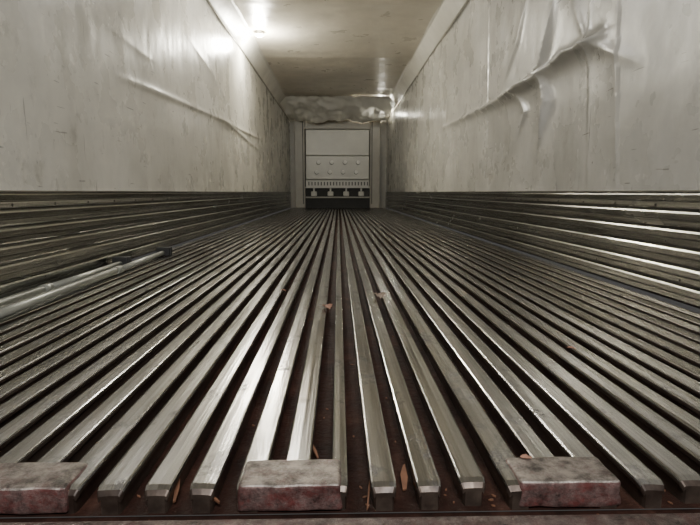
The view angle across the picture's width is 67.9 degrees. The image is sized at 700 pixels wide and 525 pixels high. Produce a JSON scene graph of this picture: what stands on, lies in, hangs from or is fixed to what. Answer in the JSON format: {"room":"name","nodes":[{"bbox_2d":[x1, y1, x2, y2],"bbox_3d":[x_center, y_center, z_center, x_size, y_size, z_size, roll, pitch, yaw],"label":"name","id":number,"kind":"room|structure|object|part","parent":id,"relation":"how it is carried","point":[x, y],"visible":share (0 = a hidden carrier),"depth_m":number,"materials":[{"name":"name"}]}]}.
{"room":"refrigerated truck trailer","nodes":[
{"label":"refrigerated truck trailer","id":0,"kind":"room"},
{"bbox_2d":[0,0,289,191],"bbox_3d":[-1.397,-1.836,6.786,0.050,1.820,13.400,0,8,-1],"label":"wall","id":1,"kind":"structure","parent":0,"point":[96,95],"depth_m":3.16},
{"bbox_2d":[0,190,290,298],"bbox_3d":[-1.393,-0.740,6.934,0.024,0.407,13.400,0,8,-1],"label":"wall paneling","id":2,"kind":"structure","parent":1,"relation":"attached to","point":[42,239],"depth_m":2.64,"materials":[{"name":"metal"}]},
{"bbox_2d":[1,195,254,260],"bbox_3d":[-1.381,-0.755,6.938,0.003,0.279,13.022,0,8,-1],"label":"rivets","id":3,"kind":"object","parent":2,"relation":"attached to","point":[254,195],"visible":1,"depth_m":2.55,"materials":[{"name":"metal"}]},
{"bbox_2d":[206,0,289,120],"bbox_3d":[-1.325,-2.825,6.654,0.160,0.187,13.400,0,8,-1],"label":"trim","id":4,"kind":"structure","parent":1,"relation":"attached to","point":[227,10],"depth_m":6.71,"materials":[{"name":"white metal"}]},
{"bbox_2d":[233,0,441,96],"bbox_3d":[-0.155,-2.919,6.667,2.200,0.023,13.400,0,8,-1],"label":"ceiling","id":5,"kind":"structure","parent":0,"point":[320,48],"depth_m":6.92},
{"bbox_2d":[254,32,263,36],"bbox_3d":[-1.143,-2.867,6.551,0.130,0.050,0.130,0,8,-1],"label":"dome lamp","id":6,"kind":"object","parent":5,"relation":"attached to","point":[257,34],"visible":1,"depth_m":6.52,"materials":[{"name":"white"}]},
{"bbox_2d":[280,96,395,122],"bbox_3d":[-0.270,-3.432,11.844,2.400,0.312,2.200,0,8,-1],"label":"fabric","id":7,"kind":"object","parent":5,"relation":"hanging from","point":[312,109],"visible":1,"depth_m":11.52,"materials":[{"name":"grey fabric"}]},
{"bbox_2d":[290,119,386,208],"bbox_3d":[-0.304,-2.621,13.492,2.500,2.460,0.050,0,8,-1],"label":"wall","id":8,"kind":"structure","parent":0,"point":[383,123],"depth_m":13.47,"materials":[{"name":"grey metal"}]},
{"bbox_2d":[0,208,699,522],"bbox_3d":[-0.155,-0.522,6.991,2.500,0.041,13.400,0,8,-1],"label":"floor","id":9,"kind":"structure","parent":0,"point":[149,375],"depth_m":1.18,"materials":[{"name":"metal"}]},
{"bbox_2d":[0,462,87,514],"bbox_3d":[-0.460,0.319,0.737,0.156,0.042,0.075,0,8,-1],"label":"block","id":10,"kind":"object","parent":9,"relation":"on","point":[26,488],"visible":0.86,"depth_m":0.71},
{"bbox_2d":[0,256,131,307],"bbox_3d":[-1.192,0.142,1.718,0.090,0.054,2.224,0,8,-2],"label":"bar","id":11,"kind":"object","parent":9,"relation":"on","point":[117,260],"visible":0.76,"depth_m":2.12,"materials":[{"name":"silver metal"}]},
{"bbox_3d":[-1.226,-0.001,2.777,0.081,0.054,0.018,0,8,-2],"label":"foot plate","id":12,"kind":"part","parent":11,"relation":"part of","materials":[{"name":"black metal"}]},
{"bbox_2d":[0,247,171,319],"bbox_3d":[-1.123,0.080,2.181,0.090,0.054,2.295,0,8,-3],"label":"bar","id":13,"kind":"object","parent":9,"relation":"on","point":[12,309],"visible":1,"depth_m":2.06,"materials":[{"name":"silver metal"}]},
{"bbox_3d":[-1.177,-0.068,3.274,0.081,0.054,0.018,0,8,-3],"label":"foot plate","id":14,"kind":"part","parent":13,"relation":"part of","materials":[{"name":"black metal"}]},
{"bbox_2d":[237,459,342,511],"bbox_3d":[-0.083,0.318,0.745,0.146,0.042,0.075,0,8,-1],"label":"block","id":15,"kind":"object","parent":9,"relation":"on","point":[313,484],"visible":0.91,"depth_m":0.71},
{"bbox_2d":[322,304,331,308],"bbox_3d":[-0.080,0.151,1.797,0.039,0.013,0.048,0,8,-1],"label":"dry leaf","id":16,"kind":"object","parent":9,"relation":"on","point":[328,306],"visible":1,"depth_m":1.80,"materials":[{"name":"brown plant"}]},
{"bbox_2d":[294,120,379,207],"bbox_3d":[-0.319,-2.503,13.286,2.160,2.200,0.370,0,8,-1],"label":"bulkhead","id":17,"kind":"object","parent":9,"relation":"on","point":[343,169],"visible":0.98,"depth_m":13.15,"materials":[{"name":"grey metal"}]},
{"bbox_3d":[-1.269,-2.502,13.280,0.260,2.200,0.340,0,8,-1],"label":"post","id":18,"kind":"part","parent":17,"relation":"part of","materials":[{"name":"grey metal"}]},
{"bbox_2d":[305,187,369,187],"bbox_3d":[-0.317,-1.910,13.250,1.640,0.035,0.120,0,8,-1],"label":"shelf","id":19,"kind":"object","parent":17,"relation":"attached to","point":[305,187],"depth_m":13.19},
{"bbox_3d":[-0.317,-3.025,13.119,1.600,0.640,0.040,0,8,-1],"label":"panel","id":20,"kind":"part","parent":17,"relation":"part of","materials":[{"name":"grey metal"}]},
{"bbox_3d":[-0.317,-2.405,13.198,1.600,0.590,0.050,0,8,-1],"label":"panel","id":21,"kind":"part","parent":17,"relation":"part of","materials":[{"name":"grey metal"}]},
{"bbox_3d":[-0.317,-1.663,13.273,1.640,0.040,0.060,0,8,-1],"label":"rail","id":22,"kind":"part","parent":17,"relation":"part of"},
{"bbox_2d":[306,180,368,186],"bbox_3d":[-0.317,-2.009,13.252,1.600,0.170,0.070,0,8,-1],"label":"grille","id":23,"kind":"object","parent":17,"relation":"attached to","point":[309,183],"depth_m":13.21,"materials":[{"name":"grey metal"}]},
{"bbox_3d":[0.630,-2.507,13.321,0.260,2.200,0.340,0,8,-1],"label":"post","id":24,"kind":"part","parent":17,"relation":"part of","materials":[{"name":"grey metal"}]},
{"bbox_2d":[0,513,699,524],"bbox_3d":[-0.012,0.347,0.590,2.500,0.022,0.157,0,8,-1],"label":"door sill","id":25,"kind":"structure","parent":9,"relation":"on","point":[667,518],"depth_m":0.66,"materials":[{"name":"paint"}]},
{"bbox_2d":[373,292,384,298],"bbox_3d":[0.111,0.124,1.985,0.057,0.017,0.052,8,11,44],"label":"dry leaf","id":26,"kind":"object","parent":9,"relation":"on","point":[380,295],"visible":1,"depth_m":1.99,"materials":[{"name":"brown plant"}]},
{"bbox_2d":[137,232,672,520],"bbox_3d":[-0.009,-0.194,4.602,2.146,0.031,7.932,0,8,-1],"label":"debris","id":27,"kind":"object","parent":9,"relation":"on","point":[403,474],"visible":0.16,"depth_m":0.76,"materials":[{"name":"brown plant"}]},
{"bbox_2d":[505,457,620,507],"bbox_3d":[0.304,0.317,0.754,0.147,0.042,0.075,0,8,-1],"label":"block","id":28,"kind":"object","parent":9,"relation":"on","point":[559,482],"visible":0.9,"depth_m":0.72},
{"bbox_2d":[520,454,531,458],"bbox_3d":[0.265,0.293,0.780,0.016,0.005,0.014,-3,8,-21],"label":"dry leaf","id":29,"kind":"object","parent":28,"relation":"on","point":[525,456],"visible":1,"depth_m":0.78,"materials":[{"name":"brown plant"}]},
{"bbox_2d":[386,0,699,191],"bbox_3d":[1.049,-1.843,6.840,0.116,1.820,13.400,0,8,-1],"label":"wall","id":30,"kind":"structure","parent":0,"point":[517,95],"depth_m":2.94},
{"bbox_2d":[386,0,469,120],"bbox_3d":[1.015,-2.832,6.705,0.160,0.187,13.400,0,8,-1],"label":"trim","id":31,"kind":"structure","parent":30,"relation":"attached to","point":[447,11],"depth_m":6.70,"materials":[{"name":"white metal"}]},
{"bbox_2d":[385,190,699,308],"bbox_3d":[1.083,-0.748,6.989,0.024,0.407,13.400,0,8,-1],"label":"wall paneling","id":32,"kind":"structure","parent":30,"relation":"attached to","point":[626,237],"depth_m":2.49,"materials":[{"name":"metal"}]},
{"bbox_2d":[418,195,680,281],"bbox_3d":[1.070,-0.762,6.991,0.003,0.279,13.022,0,8,-1],"label":"rivets","id":33,"kind":"object","parent":32,"relation":"attached to","point":[418,195],"visible":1,"depth_m":2.55,"materials":[{"name":"metal"}]}
]}

